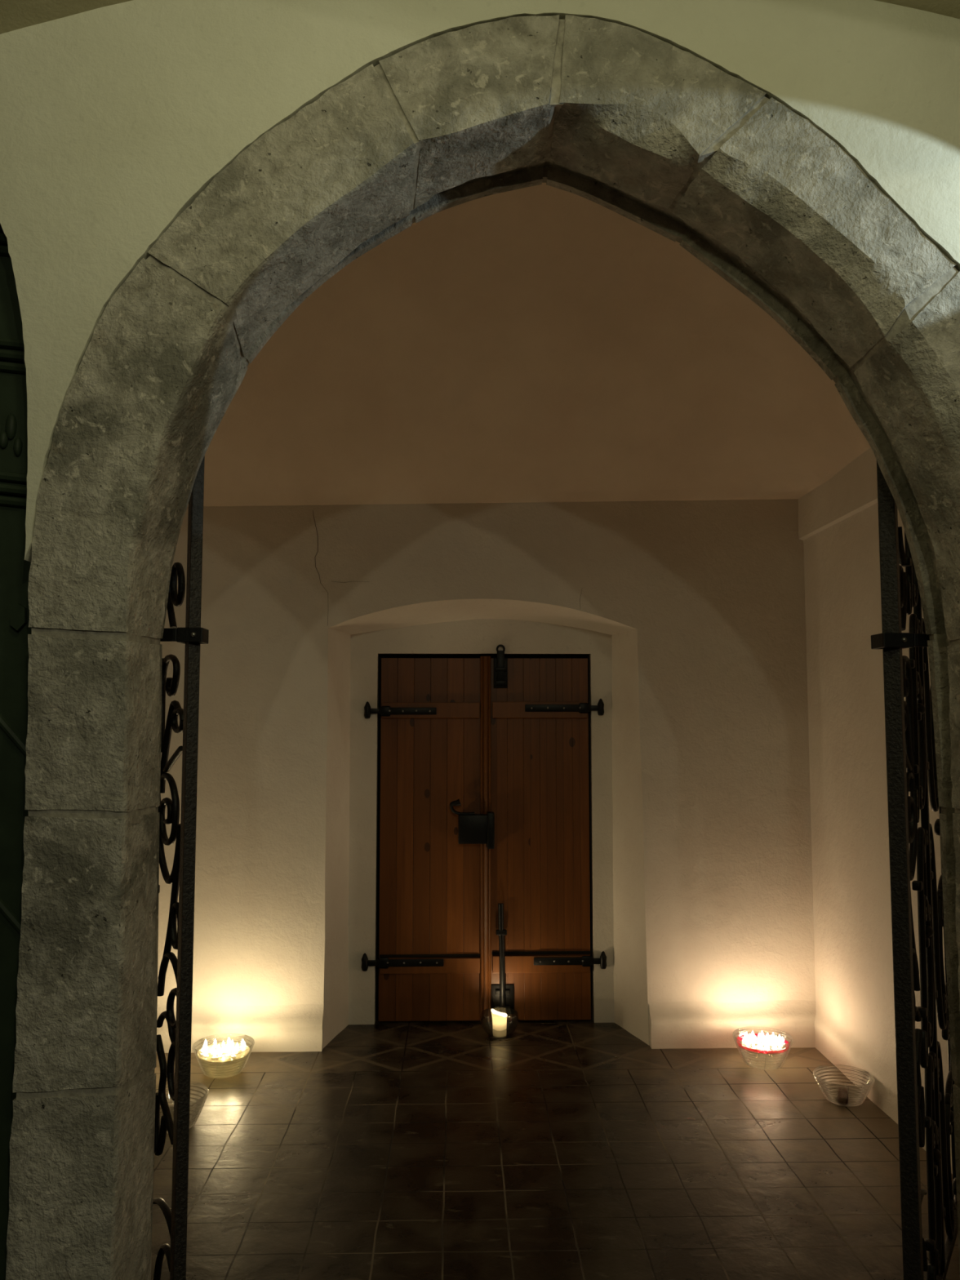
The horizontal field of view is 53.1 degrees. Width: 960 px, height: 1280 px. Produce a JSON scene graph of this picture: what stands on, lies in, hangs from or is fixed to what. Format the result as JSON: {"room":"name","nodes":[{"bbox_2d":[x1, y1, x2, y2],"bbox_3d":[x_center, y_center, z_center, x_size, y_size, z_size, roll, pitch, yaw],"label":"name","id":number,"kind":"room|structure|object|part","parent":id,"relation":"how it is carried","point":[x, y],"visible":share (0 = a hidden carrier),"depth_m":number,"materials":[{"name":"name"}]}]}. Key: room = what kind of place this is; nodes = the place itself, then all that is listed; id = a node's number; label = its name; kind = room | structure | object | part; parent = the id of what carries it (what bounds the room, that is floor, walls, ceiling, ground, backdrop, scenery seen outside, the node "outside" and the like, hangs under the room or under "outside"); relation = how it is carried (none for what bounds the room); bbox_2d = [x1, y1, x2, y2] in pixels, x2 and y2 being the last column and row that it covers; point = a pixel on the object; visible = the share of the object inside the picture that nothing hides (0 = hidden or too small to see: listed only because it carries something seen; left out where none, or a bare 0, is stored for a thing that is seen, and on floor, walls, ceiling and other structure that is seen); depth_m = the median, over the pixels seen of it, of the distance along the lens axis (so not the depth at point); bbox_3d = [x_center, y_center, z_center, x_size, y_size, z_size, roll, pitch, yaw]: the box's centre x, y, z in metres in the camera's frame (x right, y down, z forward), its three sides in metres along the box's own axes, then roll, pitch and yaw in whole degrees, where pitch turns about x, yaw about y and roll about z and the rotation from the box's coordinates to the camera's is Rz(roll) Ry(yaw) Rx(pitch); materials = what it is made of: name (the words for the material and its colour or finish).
{"room":"church","nodes":[
{"label":"church","id":0,"kind":"room"},
{"bbox_2d":[0,0,959,562],"bbox_3d":[-0.102,-0.206,2.173,5.100,3.950,0.315,0,-4,-1],"label":"wall","id":1,"kind":"structure","parent":0,"point":[114,119],"depth_m":2.09,"materials":[{"name":"beige paint"}]},
{"bbox_2d":[0,223,31,1279],"bbox_3d":[-1.473,0.263,2.074,1.095,3.000,0.074,0,-4,-1],"label":"door","id":2,"kind":"structure","parent":1,"relation":"in","point":[15,629],"depth_m":2.08,"materials":[{"name":"green paint"}]},
{"bbox_3d":[-1.458,-0.941,2.144,1.047,0.188,0.026,0,-4,-1],"label":"moulding","id":3,"kind":"part","parent":2,"relation":"part of","materials":[{"name":"green paint"}]},
{"bbox_3d":[-1.458,-0.676,2.124,1.047,0.188,0.026,0,-4,-1],"label":"moulding","id":4,"kind":"part","parent":2,"relation":"part of","materials":[{"name":"green paint"}]},
{"bbox_3d":[-1.458,-0.377,2.100,1.047,0.188,0.026,0,-4,-1],"label":"moulding","id":5,"kind":"part","parent":2,"relation":"part of","materials":[{"name":"green paint"}]},
{"bbox_3d":[-1.000,-0.049,2.086,0.032,0.060,0.014,0,-4,-1],"label":"lock plate","id":6,"kind":"part","parent":2,"relation":"part of","materials":[{"name":"green paint"}]},
{"bbox_2d":[5,14,959,1279],"bbox_3d":[0.177,0.200,2.150,2.234,3.140,0.315,0,-4,-1],"label":"stone archway","id":7,"kind":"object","parent":1,"relation":"attached to","point":[628,122],"depth_m":2.09,"materials":[{"name":"stone"}]},
{"bbox_2d":[0,0,959,34],"bbox_3d":[0.019,-1.385,1.413,3.300,0.581,1.400,0,-4,-1],"label":"ceiling","id":8,"kind":"structure","parent":0,"point":[15,15],"depth_m":2.07,"materials":[{"name":"paint"}]},
{"bbox_2d":[157,498,815,1048],"bbox_3d":[-0.091,0.044,5.046,4.060,3.900,0.491,0,-4,-1],"label":"wall","id":9,"kind":"structure","parent":0,"point":[689,616],"depth_m":4.81,"materials":[{"name":"white paint"}]},
{"bbox_2d":[156,1004,324,1053],"bbox_3d":[-1.285,1.861,4.609,1.059,0.208,0.060,0,-4,-1],"label":"baseboard","id":10,"kind":"structure","parent":9,"relation":"attached to","point":[298,1027],"depth_m":4.60,"materials":[{"name":"white paint"}]},
{"bbox_2d":[361,644,606,1022],"bbox_3d":[0.022,1.012,5.101,1.281,1.977,0.196,0,-4,-1],"label":"door","id":11,"kind":"structure","parent":9,"relation":"in","point":[483,895],"depth_m":5.08,"materials":[{"name":"brown wood"}]},
{"bbox_3d":[-0.093,0.877,5.038,0.132,0.087,0.036,0,-4,-1],"label":"lever handle","id":12,"kind":"part","parent":11,"relation":"part of","materials":[{"name":"black paint"}]},
{"bbox_3d":[0.118,1.876,5.012,0.121,0.151,0.026,0,-4,-1],"label":"bolt plate","id":13,"kind":"part","parent":11,"relation":"part of","materials":[{"name":"black paint"}]},
{"bbox_2d":[648,1000,816,1048],"bbox_3d":[1.235,1.865,4.670,0.820,0.210,0.060,0,-4,-1],"label":"baseboard","id":14,"kind":"structure","parent":9,"relation":"attached to","point":[681,1024],"depth_m":4.65,"materials":[{"name":"white paint"}]},
{"bbox_2d":[186,182,871,506],"bbox_3d":[-0.056,-1.346,3.666,3.460,1.182,2.480,0,-4,-1],"label":"ceiling","id":15,"kind":"structure","parent":0,"point":[541,343],"depth_m":4.33,"materials":[{"name":"paint"}]},
{"bbox_2d":[151,1017,959,1279],"bbox_3d":[-0.075,1.717,0.917,5.100,0.080,8.500,0,-4,-1],"label":"floor","id":16,"kind":"structure","parent":0,"point":[550,1149],"depth_m":3.40,"materials":[{"name":"tile"}]},
{"bbox_2d":[152,455,204,1279],"bbox_3d":[-0.953,0.578,2.668,0.034,2.455,0.880,3,-5,-35],"label":"gate leaf","id":17,"kind":"object","parent":16,"relation":"on","point":[177,1070],"visible":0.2,"depth_m":2.34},
{"bbox_2d":[160,627,208,644],"bbox_3d":[-0.759,-0.011,2.362,0.166,0.036,0.069,0,-4,-1],"label":"hinge collar","id":18,"kind":"object","parent":17,"relation":"attached to","point":[182,635],"visible":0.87,"depth_m":2.34,"materials":[{"name":"black paint"}]},
{"bbox_2d":[155,1080,208,1133],"bbox_3d":[-1.199,1.837,3.760,0.264,0.124,0.264,-1,-5,11],"label":"glass bowl","id":19,"kind":"object","parent":16,"relation":"on","point":[197,1104],"visible":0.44,"depth_m":3.76,"materials":[{"name":"clear glass"}]},
{"bbox_2d":[192,1033,254,1078],"bbox_3d":[-1.153,1.878,4.320,0.270,0.130,0.270,1,-5,-14],"label":"glass bowl","id":20,"kind":"object","parent":16,"relation":"on","point":[211,1066],"visible":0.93,"depth_m":4.25,"materials":[{"name":"glass"}]},
{"bbox_2d":[212,1039,217,1048],"bbox_3d":[-1.206,1.836,4.378,0.024,0.037,0.023,0,-4,-1],"label":"candle","id":21,"kind":"object","parent":20,"relation":"on","point":[215,1041],"visible":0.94,"depth_m":4.37,"materials":[{"name":"beige wax"}]},
{"bbox_2d":[217,1048,222,1057],"bbox_3d":[-1.147,1.827,4.249,0.024,0.036,0.023,0,-4,-1],"label":"candle","id":22,"kind":"object","parent":20,"relation":"on","point":[220,1051],"visible":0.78,"depth_m":4.25,"materials":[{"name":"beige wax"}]},
{"bbox_2d":[221,1041,226,1050],"bbox_3d":[-1.158,1.831,4.340,0.024,0.041,0.023,0,-4,-1],"label":"candle","id":23,"kind":"object","parent":20,"relation":"on","point":[223,1043],"visible":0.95,"depth_m":4.34,"materials":[{"name":"beige wax"}]},
{"bbox_2d":[226,1046,230,1056],"bbox_3d":[-1.116,1.825,4.267,0.024,0.042,0.023,0,-4,-1],"label":"candle","id":24,"kind":"object","parent":20,"relation":"on","point":[228,1049],"visible":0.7,"depth_m":4.26,"materials":[{"name":"beige wax"}]},
{"bbox_2d":[226,1037,231,1046],"bbox_3d":[-1.149,1.837,4.396,0.024,0.039,0.023,0,-4,-1],"label":"candle","id":25,"kind":"object","parent":20,"relation":"on","point":[228,1039],"visible":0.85,"depth_m":4.39,"materials":[{"name":"beige wax"}]},
{"bbox_2d":[229,1040,234,1049],"bbox_3d":[-1.123,1.833,4.359,0.024,0.040,0.023,0,-4,-1],"label":"candle","id":26,"kind":"object","parent":20,"relation":"on","point":[232,1047],"visible":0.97,"depth_m":4.35,"materials":[{"name":"beige wax"}]},
{"bbox_2d":[480,1008,518,1039],"bbox_3d":[0.098,1.925,4.813,0.192,0.112,0.192,0,-4,-1],"label":"glass votive holder","id":27,"kind":"object","parent":16,"relation":"on","point":[487,1028],"visible":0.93,"depth_m":4.76,"materials":[{"name":"clear glass"}]},
{"bbox_2d":[490,1008,507,1031],"bbox_3d":[0.096,1.914,4.814,0.085,0.124,0.081,0,-4,-1],"label":"pillar candle","id":28,"kind":"object","parent":27,"relation":"in","point":[499,1019],"visible":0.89,"depth_m":4.79,"materials":[{"name":"white wax"}]},
{"bbox_2d":[732,1026,793,1070],"bbox_3d":[1.301,1.886,4.419,0.270,0.130,0.270,-1,-5,11],"label":"glass bowl","id":29,"kind":"object","parent":16,"relation":"on","point":[776,1055],"visible":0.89,"depth_m":4.35,"materials":[{"name":"glass"}]},
{"bbox_2d":[752,1035,757,1044],"bbox_3d":[1.274,1.850,4.452,0.024,0.034,0.023,0,-4,-1],"label":"candle","id":30,"kind":"object","parent":29,"relation":"on","point":[754,1037],"visible":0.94,"depth_m":4.45,"materials":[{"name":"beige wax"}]},
{"bbox_2d":[773,1035,777,1044],"bbox_3d":[1.367,1.845,4.436,0.024,0.041,0.023,0,-4,-1],"label":"candle","id":31,"kind":"object","parent":29,"relation":"on","point":[775,1037],"visible":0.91,"depth_m":4.43,"materials":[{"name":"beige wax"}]},
{"bbox_2d":[813,1064,875,1106],"bbox_3d":[1.514,1.864,3.999,0.242,0.108,0.242,2,-5,-24],"label":"glass bowl","id":32,"kind":"object","parent":16,"relation":"on","point":[845,1095],"visible":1,"depth_m":3.95,"materials":[{"name":"clear glass"}]},
{"bbox_2d":[876,461,958,1279],"bbox_3d":[1.260,0.582,2.719,0.040,2.455,0.885,-3,-5,33],"label":"gate leaf","id":33,"kind":"object","parent":16,"relation":"on","point":[910,747],"visible":0.71,"depth_m":2.52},
{"bbox_2d":[871,632,929,648],"bbox_3d":[1.081,0.003,2.405,0.173,0.036,0.083,0,-4,-1],"label":"hinge collar","id":34,"kind":"object","parent":33,"relation":"attached to","point":[904,640],"visible":0.83,"depth_m":2.37,"materials":[{"name":"black paint"}]},
{"bbox_3d":[1.264,1.741,2.635,0.018,0.026,0.840,-3,-5,33],"label":"rail","id":35,"kind":"part","parent":33,"relation":"part of","materials":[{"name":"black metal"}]},
{"bbox_2d":[798,447,948,1093],"bbox_3d":[1.811,-0.068,3.621,0.326,3.900,2.500,0,-4,-1],"label":"wall","id":36,"kind":"structure","parent":0,"point":[838,531],"depth_m":4.28,"materials":[{"name":"white paint"}]},
{"bbox_2d":[813,1002,952,1173],"bbox_3d":[1.663,1.773,3.463,0.042,0.205,2.480,0,-4,-1],"label":"baseboard","id":37,"kind":"structure","parent":36,"relation":"attached to","point":[836,1042],"depth_m":4.18,"materials":[{"name":"white paint"}]}
]}

